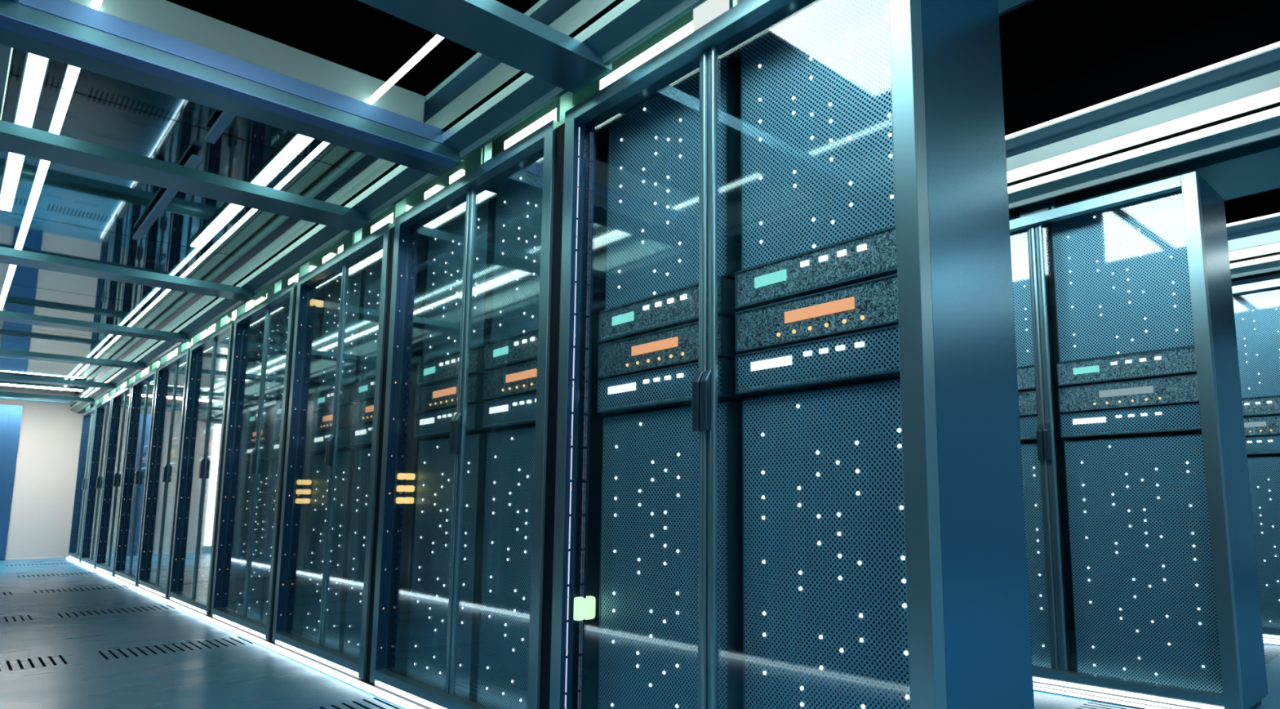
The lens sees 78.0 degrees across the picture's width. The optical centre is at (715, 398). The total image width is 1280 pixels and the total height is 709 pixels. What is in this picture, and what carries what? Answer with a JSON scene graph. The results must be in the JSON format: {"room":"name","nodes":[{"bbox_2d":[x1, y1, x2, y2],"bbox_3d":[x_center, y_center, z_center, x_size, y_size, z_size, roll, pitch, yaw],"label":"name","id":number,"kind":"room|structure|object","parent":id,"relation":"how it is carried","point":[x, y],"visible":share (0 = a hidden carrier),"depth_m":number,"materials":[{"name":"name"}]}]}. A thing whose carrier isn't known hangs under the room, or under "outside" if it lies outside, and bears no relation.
{"room":"server room","nodes":[
{"label":"server room","id":0,"kind":"room"},
{"bbox_2d":[0,379,82,395],"bbox_3d":[-9.900,-0.214,11.215,1.300,0.006,1.888,7,-11,-44],"label":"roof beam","id":1,"kind":"structure","parent":0,"point":[2,387],"depth_m":11.70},
{"bbox_2d":[0,389,93,557],"bbox_3d":[-9.029,0.987,13.439,21.000,3.250,0.200,7,-11,-44],"label":"wall","id":2,"kind":"structure","parent":0,"point":[41,515],"depth_m":12.03,"materials":[{"name":"white paint"}]},
{"bbox_2d":[0,404,22,559],"bbox_3d":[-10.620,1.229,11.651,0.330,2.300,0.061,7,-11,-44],"label":"door","id":3,"kind":"structure","parent":2,"relation":"in","point":[11,415],"depth_m":11.71,"materials":[{"name":"blue metal"}]},
{"bbox_2d":[0,391,95,402],"bbox_3d":[-9.260,-0.049,10.483,1.550,0.046,0.180,7,-11,-44],"label":"roof beam","id":4,"kind":"structure","parent":0,"point":[2,393],"depth_m":10.60,"materials":[{"name":"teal metal"}]},
{"bbox_2d":[0,355,107,381],"bbox_3d":[-8.574,-0.392,9.872,1.300,0.006,1.878,7,-11,-44],"label":"glass pane","id":5,"kind":"object","parent":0,"point":[8,365],"visible":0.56,"depth_m":9.92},
{"bbox_2d":[0,373,116,388],"bbox_3d":[-7.939,-0.226,9.144,1.550,0.046,0.180,7,-11,-44],"label":"roof beam","id":6,"kind":"structure","parent":0,"point":[2,376],"depth_m":9.23,"materials":[{"name":"teal metal"}]},
{"bbox_2d":[0,324,137,359],"bbox_3d":[-7.221,-0.574,8.501,1.300,0.006,1.968,7,-11,-44],"label":"glass pane","id":7,"kind":"object","parent":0,"point":[15,338],"visible":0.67,"depth_m":8.35,"materials":[{"name":"glass"}]},
{"bbox_2d":[0,348,146,369],"bbox_3d":[-6.554,-0.412,7.742,1.550,0.046,0.180,7,-11,-44],"label":"roof beam","id":8,"kind":"structure","parent":0,"point":[3,352],"depth_m":7.80,"materials":[{"name":"teal metal"}]},
{"bbox_2d":[0,296,177,341],"bbox_3d":[-5.836,-0.760,7.098,1.300,0.006,1.968,7,-11,-44],"label":"ceiling beam","id":9,"kind":"structure","parent":0,"point":[12,304],"depth_m":7.15,"materials":[{"name":"metal"}]},
{"bbox_2d":[0,310,190,342],"bbox_3d":[-5.169,-0.598,6.339,1.550,0.046,0.210,7,-11,-44],"label":"roof beam","id":10,"kind":"structure","parent":0,"point":[5,316],"depth_m":6.37,"materials":[{"name":"teal metal"}]},
{"bbox_2d":[0,246,257,301],"bbox_3d":[-3.763,-0.787,4.915,1.550,0.046,0.210,7,-11,-44],"label":"roof beam","id":11,"kind":"structure","parent":0,"point":[7,255],"depth_m":4.91,"materials":[{"name":"teal metal"}]},
{"bbox_2d":[0,120,370,231],"bbox_3d":[-2.360,-0.975,3.494,1.550,0.046,0.210,7,-11,-44],"label":"roof beam","id":12,"kind":"structure","parent":0,"point":[15,138],"depth_m":3.42,"materials":[{"name":"teal metal"}]},
{"bbox_2d":[0,0,463,176],"bbox_3d":[-1.679,-1.212,2.823,1.550,0.352,0.239,7,-11,-44],"label":"roof beam","id":13,"kind":"structure","parent":0,"point":[165,46],"depth_m":2.77,"materials":[{"name":"teal metal"}]},
{"bbox_2d":[0,0,102,310],"bbox_3d":[-3.569,-1.099,4.138,0.029,0.029,18.930,7,-11,-44],"label":"lamp","id":14,"kind":"object","parent":13,"relation":"attached to","point":[95,4],"visible":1,"depth_m":3.84,"materials":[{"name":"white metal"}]},
{"bbox_2d":[59,34,444,391],"bbox_3d":[-2.930,-1.016,4.758,0.029,0.029,18.930,7,-11,-44],"label":"lamp","id":15,"kind":"object","parent":13,"relation":"attached to","point":[437,38],"visible":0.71,"depth_m":3.84,"materials":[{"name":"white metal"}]},
{"bbox_2d":[358,0,612,93],"bbox_3d":[-0.972,-1.160,2.102,1.570,0.046,0.210,7,-11,-44],"label":"roof beam","id":16,"kind":"structure","parent":0,"point":[492,28],"depth_m":2.39,"materials":[{"name":"teal metal"}]},
{"bbox_2d":[0,0,1279,315],"bbox_3d":[1.102,-2.059,3.400,21.000,0.150,29.170,7,-11,-44],"label":"ceiling","id":17,"kind":"structure","parent":0,"point":[1060,58],"depth_m":4.78,"materials":[{"name":"black"}]},
{"bbox_2d":[0,0,18,119],"bbox_3d":[-5.178,-0.941,4.942,0.798,0.334,17.550,7,-11,-44],"label":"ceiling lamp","id":18,"kind":"structure","parent":17,"relation":"attached to","point":[6,53],"depth_m":2.69,"materials":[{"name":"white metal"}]},
{"bbox_2d":[0,380,85,391],"bbox_3d":[-9.504,-0.190,10.840,1.260,0.040,0.200,7,-11,-44],"label":"ceiling lamp","id":19,"kind":"object","parent":17,"relation":"attached to","point":[2,383],"visible":1,"depth_m":10.91,"materials":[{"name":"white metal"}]},
{"bbox_2d":[0,557,1279,708],"bbox_3d":[1.172,1.327,2.879,21.000,0.200,28.970,7,-11,-44],"label":"floor","id":20,"kind":"structure","parent":0,"point":[73,635],"depth_m":4.16,"materials":[{"name":"tile"}]},
{"bbox_2d":[67,404,96,560],"bbox_3d":[-9.078,1.268,11.611,0.446,2.210,1.463,7,-11,-44],"label":"frame","id":21,"kind":"object","parent":20,"relation":"on","point":[89,416],"visible":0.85,"depth_m":11.75,"materials":[{"name":"grey metal"}]},
{"bbox_2d":[80,395,112,567],"bbox_3d":[-8.054,1.130,10.573,0.446,2.210,1.463,7,-11,-44],"label":"frame","id":22,"kind":"object","parent":20,"relation":"on","point":[103,414],"visible":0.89,"depth_m":10.68,"materials":[{"name":"grey metal"}]},
{"bbox_2d":[95,382,133,574],"bbox_3d":[-7.030,0.993,9.536,0.446,2.210,1.463,7,-11,-44],"label":"frame","id":23,"kind":"object","parent":20,"relation":"on","point":[121,402],"visible":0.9,"depth_m":9.60,"materials":[{"name":"grey metal"}]},
{"bbox_2d":[113,367,157,584],"bbox_3d":[-6.006,0.855,8.498,0.446,2.210,1.463,7,-11,-44],"label":"frame","id":24,"kind":"object","parent":20,"relation":"on","point":[144,388],"visible":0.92,"depth_m":8.52,"materials":[{"name":"grey metal"}]},
{"bbox_2d":[137,346,190,596],"bbox_3d":[-4.981,0.718,7.461,0.446,2.210,1.463,7,-11,-44],"label":"frame","id":25,"kind":"object","parent":20,"relation":"on","point":[164,464],"visible":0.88,"depth_m":7.45,"materials":[{"name":"grey metal"}]},
{"bbox_2d":[168,320,235,614],"bbox_3d":[-3.957,0.580,6.423,0.446,2.210,1.463,7,-11,-44],"label":"frame","id":26,"kind":"object","parent":20,"relation":"on","point":[189,476],"visible":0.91,"depth_m":6.72,"materials":[{"name":"grey metal"}]},
{"bbox_2d":[169,597,206,613],"bbox_3d":[-4.132,1.618,6.167,0.028,0.012,1.269,7,-11,-44],"label":"light","id":27,"kind":"object","parent":26,"relation":"attached to","point":[180,600],"depth_m":6.08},
{"bbox_2d":[189,466,217,602],"bbox_3d":[-4.179,1.133,6.645,0.262,1.081,0.600,7,-11,-44],"label":"server","id":28,"kind":"object","parent":26,"relation":"in","point":[209,501],"visible":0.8,"depth_m":6.50,"materials":[{"name":"metal"}]},
{"bbox_2d":[204,338,228,426],"bbox_3d":[-4.179,-0.120,6.811,0.262,0.698,0.600,7,-11,-44],"label":"server","id":29,"kind":"object","parent":26,"relation":"in","point":[216,414],"visible":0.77,"depth_m":6.67,"materials":[{"name":"metal"}]},
{"bbox_2d":[66,556,432,708],"bbox_3d":[-4.625,1.709,6.660,0.063,0.035,14.627,7,-11,-44],"label":"light strip","id":30,"kind":"object","parent":20,"relation":"on","point":[365,684],"visible":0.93,"depth_m":4.29,"materials":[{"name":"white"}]},
{"bbox_2d":[210,281,297,639],"bbox_3d":[-2.933,0.443,5.386,0.446,2.210,1.463,7,-11,-44],"label":"frame","id":31,"kind":"object","parent":20,"relation":"on","point":[225,580],"visible":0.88,"depth_m":5.66,"materials":[{"name":"grey metal"}]},
{"bbox_2d":[213,614,265,638],"bbox_3d":[-3.107,1.480,5.130,0.028,0.012,1.269,7,-11,-44],"label":"light","id":32,"kind":"object","parent":31,"relation":"attached to","point":[225,619],"depth_m":5.05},
{"bbox_2d":[235,460,274,622],"bbox_3d":[-3.155,0.995,5.608,0.262,1.081,0.600,7,-11,-44],"label":"server","id":33,"kind":"object","parent":31,"relation":"in","point":[265,468],"visible":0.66,"depth_m":5.45,"materials":[{"name":"metal"}]},
{"bbox_2d":[244,423,275,444],"bbox_3d":[-3.164,0.269,5.698,0.284,0.116,0.602,7,-11,-44],"label":"storage unit","id":34,"kind":"object","parent":31,"relation":"in","point":[266,430],"visible":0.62,"depth_m":5.53,"materials":[{"name":"blue"}]},
{"bbox_2d":[246,406,276,428],"bbox_3d":[-3.164,0.148,5.713,0.285,0.107,0.602,7,-11,-44],"label":"switch","id":35,"kind":"object","parent":31,"relation":"in","point":[268,413],"visible":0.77,"depth_m":5.55,"materials":[{"name":"blue"}]},
{"bbox_2d":[251,306,284,412],"bbox_3d":[-3.155,-0.257,5.774,0.262,0.698,0.600,7,-11,-44],"label":"server","id":36,"kind":"object","parent":31,"relation":"in","point":[272,382],"visible":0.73,"depth_m":5.62,"materials":[{"name":"metal"}]},
{"bbox_2d":[262,459,278,624],"bbox_3d":[-2.695,0.933,5.142,0.262,1.081,0.600,7,-11,-44],"label":"server","id":37,"kind":"object","parent":31,"relation":"in","point":[276,461],"visible":0.16,"depth_m":5.24,"materials":[{"name":"metal"}]},
{"bbox_2d":[278,303,289,404],"bbox_3d":[-2.695,-0.319,5.308,0.262,0.698,0.600,7,-11,-44],"label":"server","id":38,"kind":"object","parent":31,"relation":"in","point":[286,307],"visible":0.16,"depth_m":5.41,"materials":[{"name":"metal"}]},
{"bbox_2d":[271,222,395,679],"bbox_3d":[-1.909,0.305,4.348,0.446,2.210,1.463,7,-11,-44],"label":"frame","id":39,"kind":"object","parent":20,"relation":"on","point":[288,615],"visible":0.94,"depth_m":4.55,"materials":[{"name":"grey metal"}]},
{"bbox_2d":[275,640,359,677],"bbox_3d":[-2.083,1.343,4.092,0.028,0.012,1.269,7,-11,-44],"label":"light","id":40,"kind":"object","parent":39,"relation":"attached to","point":[335,664],"depth_m":4.01,"materials":[{"name":"plastic"}]},
{"bbox_2d":[302,449,354,651],"bbox_3d":[-2.131,0.858,4.570,0.262,1.081,0.600,7,-11,-44],"label":"server","id":41,"kind":"object","parent":39,"relation":"in","point":[335,610],"visible":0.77,"depth_m":4.43,"materials":[{"name":"metal"}]},
{"bbox_2d":[311,404,355,432],"bbox_3d":[-2.140,0.132,4.660,0.284,0.116,0.602,7,-11,-44],"label":"storage unit","id":42,"kind":"object","parent":39,"relation":"in","point":[322,421],"visible":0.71,"depth_m":4.57,"materials":[{"name":"blue"}]},
{"bbox_2d":[312,383,356,412],"bbox_3d":[-2.140,0.010,4.676,0.285,0.107,0.602,7,-11,-44],"label":"switch","id":43,"kind":"object","parent":39,"relation":"in","point":[322,401],"visible":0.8,"depth_m":4.59,"materials":[{"name":"blue"}]},
{"bbox_2d":[310,426,362,453],"bbox_3d":[-2.140,0.252,4.644,0.285,0.111,0.602,7,-11,-44],"label":"server","id":44,"kind":"object","parent":39,"relation":"in","point":[318,440],"visible":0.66,"depth_m":4.56,"materials":[{"name":"blue"}]},
{"bbox_2d":[318,262,365,392],"bbox_3d":[-2.131,-0.395,4.736,0.262,0.698,0.600,7,-11,-44],"label":"server","id":45,"kind":"object","parent":39,"relation":"in","point":[356,275],"visible":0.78,"depth_m":4.59,"materials":[{"name":"metal"}]},
{"bbox_2d":[342,447,371,658],"bbox_3d":[-1.670,0.796,4.104,0.262,1.081,0.600,7,-11,-44],"label":"server","id":46,"kind":"object","parent":39,"relation":"in","point":[362,464],"visible":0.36,"depth_m":4.15,"materials":[{"name":"metal"}]},
{"bbox_2d":[350,422,373,447],"bbox_3d":[-1.680,0.190,4.178,0.285,0.111,0.602,7,-11,-44],"label":"server","id":47,"kind":"object","parent":39,"relation":"in","point":[361,434],"visible":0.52,"depth_m":4.19,"materials":[{"name":"blue"}]},
{"bbox_2d":[351,398,374,425],"bbox_3d":[-1.679,0.070,4.194,0.284,0.116,0.602,7,-11,-44],"label":"storage unit","id":48,"kind":"object","parent":39,"relation":"in","point":[362,411],"visible":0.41,"depth_m":4.21,"materials":[{"name":"blue"}]},
{"bbox_2d":[352,376,375,402],"bbox_3d":[-1.680,-0.052,4.210,0.285,0.107,0.602,7,-11,-44],"label":"switch","id":49,"kind":"object","parent":39,"relation":"in","point":[363,390],"visible":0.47,"depth_m":4.22,"materials":[{"name":"blue"}]},
{"bbox_2d":[359,250,382,381],"bbox_3d":[-1.670,-0.457,4.270,0.262,0.698,0.600,7,-11,-44],"label":"server","id":50,"kind":"object","parent":39,"relation":"in","point":[368,355],"visible":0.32,"depth_m":4.32,"materials":[{"name":"metal"}]},
{"bbox_2d":[369,119,564,708],"bbox_3d":[-0.884,0.168,3.311,0.446,2.210,1.463,7,-11,-44],"label":"frame","id":51,"kind":"object","parent":20,"relation":"on","point":[393,584],"visible":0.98,"depth_m":3.27,"materials":[{"name":"grey metal"}]},
{"bbox_2d":[374,680,445,708],"bbox_3d":[-1.059,1.205,3.055,0.028,0.012,1.269,7,-11,-44],"label":"light","id":52,"kind":"object","parent":51,"relation":"attached to","point":[426,701],"depth_m":3.24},
{"bbox_2d":[406,433,486,700],"bbox_3d":[-1.106,0.720,3.533,0.262,1.081,0.600,7,-11,-44],"label":"server","id":53,"kind":"object","parent":51,"relation":"in","point":[433,506],"visible":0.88,"depth_m":3.44,"materials":[{"name":"metal"}]},
{"bbox_2d":[414,373,487,413],"bbox_3d":[-1.115,-0.006,3.623,0.284,0.116,0.602,7,-11,-44],"label":"storage unit","id":54,"kind":"object","parent":51,"relation":"in","point":[444,395],"visible":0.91,"depth_m":3.52,"materials":[{"name":"blue"}]},
{"bbox_2d":[416,346,489,386],"bbox_3d":[-1.116,-0.127,3.638,0.285,0.107,0.602,7,-11,-44],"label":"switch","id":55,"kind":"object","parent":51,"relation":"in","point":[443,369],"visible":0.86,"depth_m":3.54,"materials":[{"name":"blue"}]},
{"bbox_2d":[413,403,493,439],"bbox_3d":[-1.116,0.115,3.606,0.285,0.111,0.602,7,-11,-44],"label":"server","id":56,"kind":"object","parent":51,"relation":"in","point":[434,424],"visible":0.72,"depth_m":3.52,"materials":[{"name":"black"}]},
{"bbox_2d":[422,189,496,362],"bbox_3d":[-1.106,-0.532,3.699,0.262,0.698,0.600,7,-11,-44],"label":"server","id":57,"kind":"object","parent":51,"relation":"in","point":[446,244],"visible":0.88,"depth_m":3.61,"materials":[{"name":"metal"}]},
{"bbox_2d":[476,426,535,708],"bbox_3d":[-0.646,0.658,3.067,0.262,1.081,0.600,7,-11,-44],"label":"server","id":58,"kind":"object","parent":51,"relation":"in","point":[502,682],"visible":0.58,"depth_m":3.05,"materials":[{"name":"metal"}]},
{"bbox_2d":[481,391,536,430],"bbox_3d":[-0.656,0.053,3.140,0.285,0.111,0.602,7,-11,-44],"label":"server","id":59,"kind":"object","parent":51,"relation":"in","point":[517,411],"visible":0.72,"depth_m":3.11,"materials":[{"name":"blue"}]},
{"bbox_2d":[482,359,537,400],"bbox_3d":[-0.655,-0.068,3.156,0.284,0.116,0.602,7,-11,-44],"label":"storage unit","id":60,"kind":"object","parent":51,"relation":"in","point":[521,379],"visible":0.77,"depth_m":3.12,"materials":[{"name":"blue"}]},
{"bbox_2d":[484,328,538,370],"bbox_3d":[-0.656,-0.189,3.172,0.285,0.107,0.602,7,-11,-44],"label":"switch","id":61,"kind":"object","parent":51,"relation":"in","point":[522,348],"visible":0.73,"depth_m":3.14,"materials":[{"name":"blue"}]},
{"bbox_2d":[489,158,543,342],"bbox_3d":[-0.646,-0.594,3.233,0.262,0.698,0.600,7,-11,-44],"label":"server","id":62,"kind":"object","parent":51,"relation":"in","point":[515,300],"visible":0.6,"depth_m":3.22,"materials":[{"name":"metal"}]},
{"bbox_2d":[549,0,1034,708],"bbox_3d":[0.113,0.034,2.300,0.446,2.210,1.387,7,-11,-44],"label":"frame","id":63,"kind":"object","parent":20,"relation":"on","point":[969,620],"visible":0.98,"depth_m":1.88,"materials":[{"name":"teal metal"}]},
{"bbox_2d":[69,0,1026,412],"bbox_3d":[-3.693,-0.730,6.380,0.798,0.374,17.550,7,-11,-44],"label":"overhead raceway","id":64,"kind":"object","parent":63,"relation":"on","point":[487,104],"visible":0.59,"depth_m":3.36,"materials":[{"name":"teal metal"}]},
{"bbox_2d":[208,316,227,334],"bbox_3d":[-4.338,-0.633,6.850,0.020,0.070,0.580,7,-11,-44],"label":"light","id":65,"kind":"object","parent":64,"relation":"attached to","point":[212,327],"depth_m":6.95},
{"bbox_2d":[231,299,253,319],"bbox_3d":[-3.785,-0.707,6.290,0.020,0.070,0.560,7,-11,-44],"label":"light","id":66,"kind":"object","parent":64,"relation":"attached to","point":[249,304],"depth_m":6.15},
{"bbox_2d":[288,265,313,284],"bbox_3d":[-2.782,-0.827,5.272,0.020,0.040,0.460,7,-11,-44],"label":"light","id":67,"kind":"object","parent":64,"relation":"attached to","point":[295,277],"depth_m":5.33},
{"bbox_2d":[370,204,408,233],"bbox_3d":[-1.758,-0.965,4.234,0.020,0.040,0.460,7,-11,-44],"label":"light","id":68,"kind":"object","parent":64,"relation":"attached to","point":[389,218],"depth_m":4.27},
{"bbox_2d":[504,107,556,149],"bbox_3d":[-0.733,-1.102,3.197,0.020,0.040,0.460,7,-11,-44],"label":"light","id":69,"kind":"object","parent":64,"relation":"attached to","point":[551,115],"depth_m":3.20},
{"bbox_2d":[600,0,737,89],"bbox_3d":[-0.189,-1.173,2.591,0.095,0.258,0.725,7,-11,-44],"label":"light","id":70,"kind":"object","parent":64,"relation":"attached to","point":[708,10],"depth_m":2.62,"materials":[{"name":"plastic"}]},
{"bbox_2d":[596,357,742,414],"bbox_3d":[-0.092,-0.023,2.569,0.285,0.111,0.602,7,-11,-44],"label":"server","id":71,"kind":"object","parent":63,"relation":"in","point":[668,388],"visible":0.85,"depth_m":2.47,"materials":[{"name":"blue"}]},
{"bbox_2d":[597,315,742,378],"bbox_3d":[-0.091,-0.143,2.585,0.284,0.116,0.602,7,-11,-44],"label":"storage unit","id":72,"kind":"object","parent":63,"relation":"in","point":[677,345],"visible":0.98,"depth_m":2.47,"materials":[{"name":"blue"}]},
{"bbox_2d":[597,400,743,708],"bbox_3d":[-0.082,0.583,2.495,0.262,1.081,0.600,7,-11,-44],"label":"server","id":73,"kind":"object","parent":63,"relation":"in","point":[648,637],"visible":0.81,"depth_m":2.41,"materials":[{"name":"metal"}]},
{"bbox_2d":[598,275,742,342],"bbox_3d":[-0.092,-0.265,2.601,0.285,0.107,0.602,7,-11,-44],"label":"switch","id":74,"kind":"object","parent":63,"relation":"in","point":[680,306],"visible":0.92,"depth_m":2.49,"materials":[{"name":"blue"}]},
{"bbox_2d":[604,53,741,309],"bbox_3d":[-0.082,-0.670,2.661,0.262,0.698,0.600,7,-11,-44],"label":"server","id":75,"kind":"object","parent":63,"relation":"in","point":[652,247],"visible":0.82,"depth_m":2.56,"materials":[{"name":"metal"}]},
{"bbox_2d":[735,225,897,310],"bbox_3d":[0.369,-0.327,2.135,0.285,0.107,0.602,7,-11,-44],"label":"switch","id":76,"kind":"object","parent":63,"relation":"in","point":[871,255],"visible":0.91,"depth_m":2.04,"materials":[{"name":"blue"}]},
{"bbox_2d":[735,273,898,353],"bbox_3d":[0.369,-0.205,2.119,0.284,0.116,0.602,7,-11,-44],"label":"storage unit","id":77,"kind":"object","parent":63,"relation":"in","point":[873,304],"visible":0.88,"depth_m":2.02,"materials":[{"name":"blue"}]},
{"bbox_2d":[735,324,900,396],"bbox_3d":[0.369,-0.085,2.103,0.285,0.111,0.602,7,-11,-44],"label":"server","id":78,"kind":"object","parent":63,"relation":"in","point":[869,356],"visible":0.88,"depth_m":2.01,"materials":[{"name":"blue"}]},
{"bbox_2d":[740,0,895,270],"bbox_3d":[0.378,-0.732,2.195,0.262,0.698,0.600,7,-11,-44],"label":"server","id":79,"kind":"object","parent":63,"relation":"in","point":[816,131],"visible":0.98,"depth_m":2.12,"materials":[{"name":"metal"}]},
{"bbox_2d":[742,378,911,708],"bbox_3d":[0.378,0.521,2.029,0.262,1.081,0.600,7,-11,-44],"label":"server","id":80,"kind":"object","parent":63,"relation":"in","point":[825,624],"visible":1,"depth_m":1.97,"materials":[{"name":"metal"}]},
{"bbox_2d":[1032,680,1203,708],"bbox_3d":[1.018,1.358,4.009,0.063,0.035,2.912,7,-11,-44],"label":"channel","id":81,"kind":"object","parent":20,"relation":"on","point":[1131,701],"visible":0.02,"depth_m":3.33,"materials":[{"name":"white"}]},
{"bbox_2d":[1009,171,1267,708],"bbox_3d":[1.680,0.230,3.779,0.446,2.210,1.387,7,-11,-44],"label":"frame","id":82,"kind":"object","parent":20,"relation":"on","point":[1237,595],"visible":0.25,"depth_m":3.31,"materials":[{"name":"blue metal"}]},
{"bbox_2d":[1009,226,1053,368],"bbox_3d":[1.485,-0.474,4.140,0.262,0.698,0.600,7,-11,-44],"label":"server","id":83,"kind":"object","parent":82,"relation":"in","point":[1019,239],"visible":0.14,"depth_m":3.91,"materials":[{"name":"metal"}]},
{"bbox_2d":[1017,366,1054,391],"bbox_3d":[1.475,-0.069,4.079,0.285,0.107,0.602,7,-11,-44],"label":"switch","id":84,"kind":"object","parent":82,"relation":"in","point":[1025,375],"visible":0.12,"depth_m":3.84,"materials":[{"name":"blue"}]},
{"bbox_2d":[1017,390,1056,417],"bbox_3d":[1.476,0.053,4.064,0.284,0.116,0.602,7,-11,-44],"label":"storage unit","id":85,"kind":"object","parent":82,"relation":"in","point":[1027,399],"visible":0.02,"depth_m":3.82,"materials":[{"name":"blue"}]},
{"bbox_2d":[1019,415,1057,443],"bbox_3d":[1.475,0.173,4.047,0.285,0.111,0.602,7,-11,-44],"label":"server","id":86,"kind":"object","parent":82,"relation":"in","point":[1028,424],"visible":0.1,"depth_m":3.81,"materials":[{"name":"blue"}]},
{"bbox_2d":[1020,441,1071,671],"bbox_3d":[1.485,0.779,3.974,0.262,1.081,0.600,7,-11,-44],"label":"server","id":87,"kind":"object","parent":82,"relation":"in","point":[1032,489],"visible":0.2,"depth_m":3.74,"materials":[{"name":"metal"}]},
{"bbox_2d":[1050,189,1194,363],"bbox_3d":[1.945,-0.536,3.674,0.262,0.698,0.600,7,-11,-44],"label":"server","id":88,"kind":"object","parent":82,"relation":"in","point":[1121,272],"visible":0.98,"depth_m":3.58,"materials":[{"name":"metal"}]},
{"bbox_2d":[1056,346,1196,386],"bbox_3d":[1.935,-0.131,3.613,0.285,0.107,0.602,7,-11,-44],"label":"switch","id":89,"kind":"object","parent":82,"relation":"in","point":[1180,361],"visible":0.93,"depth_m":3.51,"materials":[{"name":"blue"}]},
{"bbox_2d":[1057,373,1199,413],"bbox_3d":[1.936,-0.009,3.597,0.284,0.116,0.602,7,-11,-44],"label":"storage unit","id":90,"kind":"object","parent":82,"relation":"in","point":[1177,389],"visible":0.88,"depth_m":3.50,"materials":[{"name":"blue"}]},
{"bbox_2d":[1032,676,1224,708],"bbox_3d":[1.532,1.264,3.496,0.028,0.012,1.269,7,-11,-44],"label":"light","id":91,"kind":"object","parent":82,"relation":"attached to","point":[1087,686],"depth_m":3.28,"materials":[{"name":"plastic"}]},
{"bbox_2d":[1059,403,1201,439],"bbox_3d":[1.935,0.111,3.581,0.285,0.111,0.602,7,-11,-44],"label":"server","id":92,"kind":"object","parent":82,"relation":"in","point":[1180,419],"visible":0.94,"depth_m":3.48,"materials":[{"name":"blue"}]},
{"bbox_2d":[1004,41,1279,220],"bbox_3d":[-0.048,-0.814,5.748,0.804,0.376,11.600,7,-11,-44],"label":"overhead raceway","id":93,"kind":"object","parent":82,"relation":"on","point":[1220,122],"visible":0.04,"depth_m":3.38,"materials":[{"name":"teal metal"}]},
{"bbox_2d":[1063,433,1222,693],"bbox_3d":[1.945,0.717,3.507,0.262,1.081,0.600,7,-11,-44],"label":"server","id":94,"kind":"object","parent":82,"relation":"in","point":[1144,609],"visible":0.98,"depth_m":3.41,"materials":[{"name":"metal"}]},
{"bbox_2d":[1231,278,1279,638],"bbox_3d":[3.222,0.428,5.274,0.446,2.210,1.387,7,-11,-44],"label":"frame","id":95,"kind":"object","parent":20,"relation":"on","point":[1268,631],"visible":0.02,"depth_m":4.89,"materials":[{"name":"grey metal"}]},
{"bbox_2d":[1226,212,1279,286],"bbox_3d":[2.543,-0.756,6.181,0.804,0.376,8.600,7,-11,-44],"label":"ceiling structure","id":96,"kind":"object","parent":95,"relation":"on","point":[1254,243],"visible":0.02,"depth_m":4.88,"materials":[{"name":"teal metal"}]},
{"bbox_2d":[1232,287,1279,399],"bbox_3d":[3.487,-0.338,5.169,0.262,0.698,0.600,7,-11,-44],"label":"server","id":97,"kind":"object","parent":95,"relation":"in","point":[1256,313],"visible":0.48,"depth_m":5.01,"materials":[{"name":"metal"}]},
{"bbox_2d":[1241,395,1279,417],"bbox_3d":[3.477,0.068,5.109,0.285,0.107,0.602,7,-11,-44],"label":"switch","id":98,"kind":"object","parent":95,"relation":"in","point":[1269,406],"visible":0.41,"depth_m":4.95,"materials":[{"name":"blue"}]},
{"bbox_2d":[1243,415,1279,436],"bbox_3d":[3.477,0.189,5.093,0.284,0.116,0.602,7,-11,-44],"label":"storage unit","id":99,"kind":"object","parent":95,"relation":"in","point":[1269,425],"visible":0.43,"depth_m":4.94,"materials":[{"name":"blue"}]},
{"bbox_2d":[1244,435,1279,456],"bbox_3d":[3.477,0.309,5.077,0.285,0.111,0.602,7,-11,-44],"label":"server","id":100,"kind":"object","parent":95,"relation":"in","point":[1260,446],"visible":0.45,"depth_m":4.93,"materials":[{"name":"blue"}]},
{"bbox_2d":[1247,455,1279,626],"bbox_3d":[3.487,0.915,5.003,0.262,1.081,0.600,7,-11,-44],"label":"server","id":101,"kind":"object","parent":95,"relation":"in","point":[1264,472],"visible":0.34,"depth_m":4.88,"materials":[{"name":"metal"}]},
{"bbox_3d":[-2.038,-1.270,3.251,1.300,0.006,0.828,7,-11,-44],"label":"glass pane","id":102,"kind":"object","parent":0,"visible":0},
{"bbox_2d":[204,111,235,143],"bbox_3d":[-2.149,-1.208,3.430,0.040,0.020,0.480,7,-11,-44],"label":"conduit","id":103,"kind":"object","parent":102,"relation":"attached to","point":[224,118],"visible":0.64,"depth_m":3.46,"materials":[{"name":"blue metal"}]},
{"bbox_3d":[-3.035,-1.136,4.261,1.300,0.006,1.998,7,-11,-44],"label":"glass pane","id":104,"kind":"object","parent":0,"visible":0},
{"bbox_2d":[0,52,49,211],"bbox_3d":[-3.127,-1.213,3.545,0.066,0.026,2.670,7,-11,-44],"label":"ceiling lamp","id":105,"kind":"object","parent":104,"relation":"attached to","point":[35,67],"visible":0.44,"depth_m":3.35,"materials":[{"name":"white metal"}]},
{"bbox_2d":[132,154,201,240],"bbox_3d":[-3.062,-1.085,4.354,0.040,0.020,1.630,7,-11,-44],"label":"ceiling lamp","id":106,"kind":"object","parent":104,"relation":"attached to","point":[193,161],"visible":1,"depth_m":4.38,"materials":[{"name":"blue metal"}]},
{"bbox_2d":[189,133,312,248],"bbox_3d":[-2.463,-1.127,4.189,0.066,0.026,2.670,7,-11,-44],"label":"ceiling lamp","id":107,"kind":"object","parent":104,"relation":"attached to","point":[296,142],"visible":0.44,"depth_m":4.02,"materials":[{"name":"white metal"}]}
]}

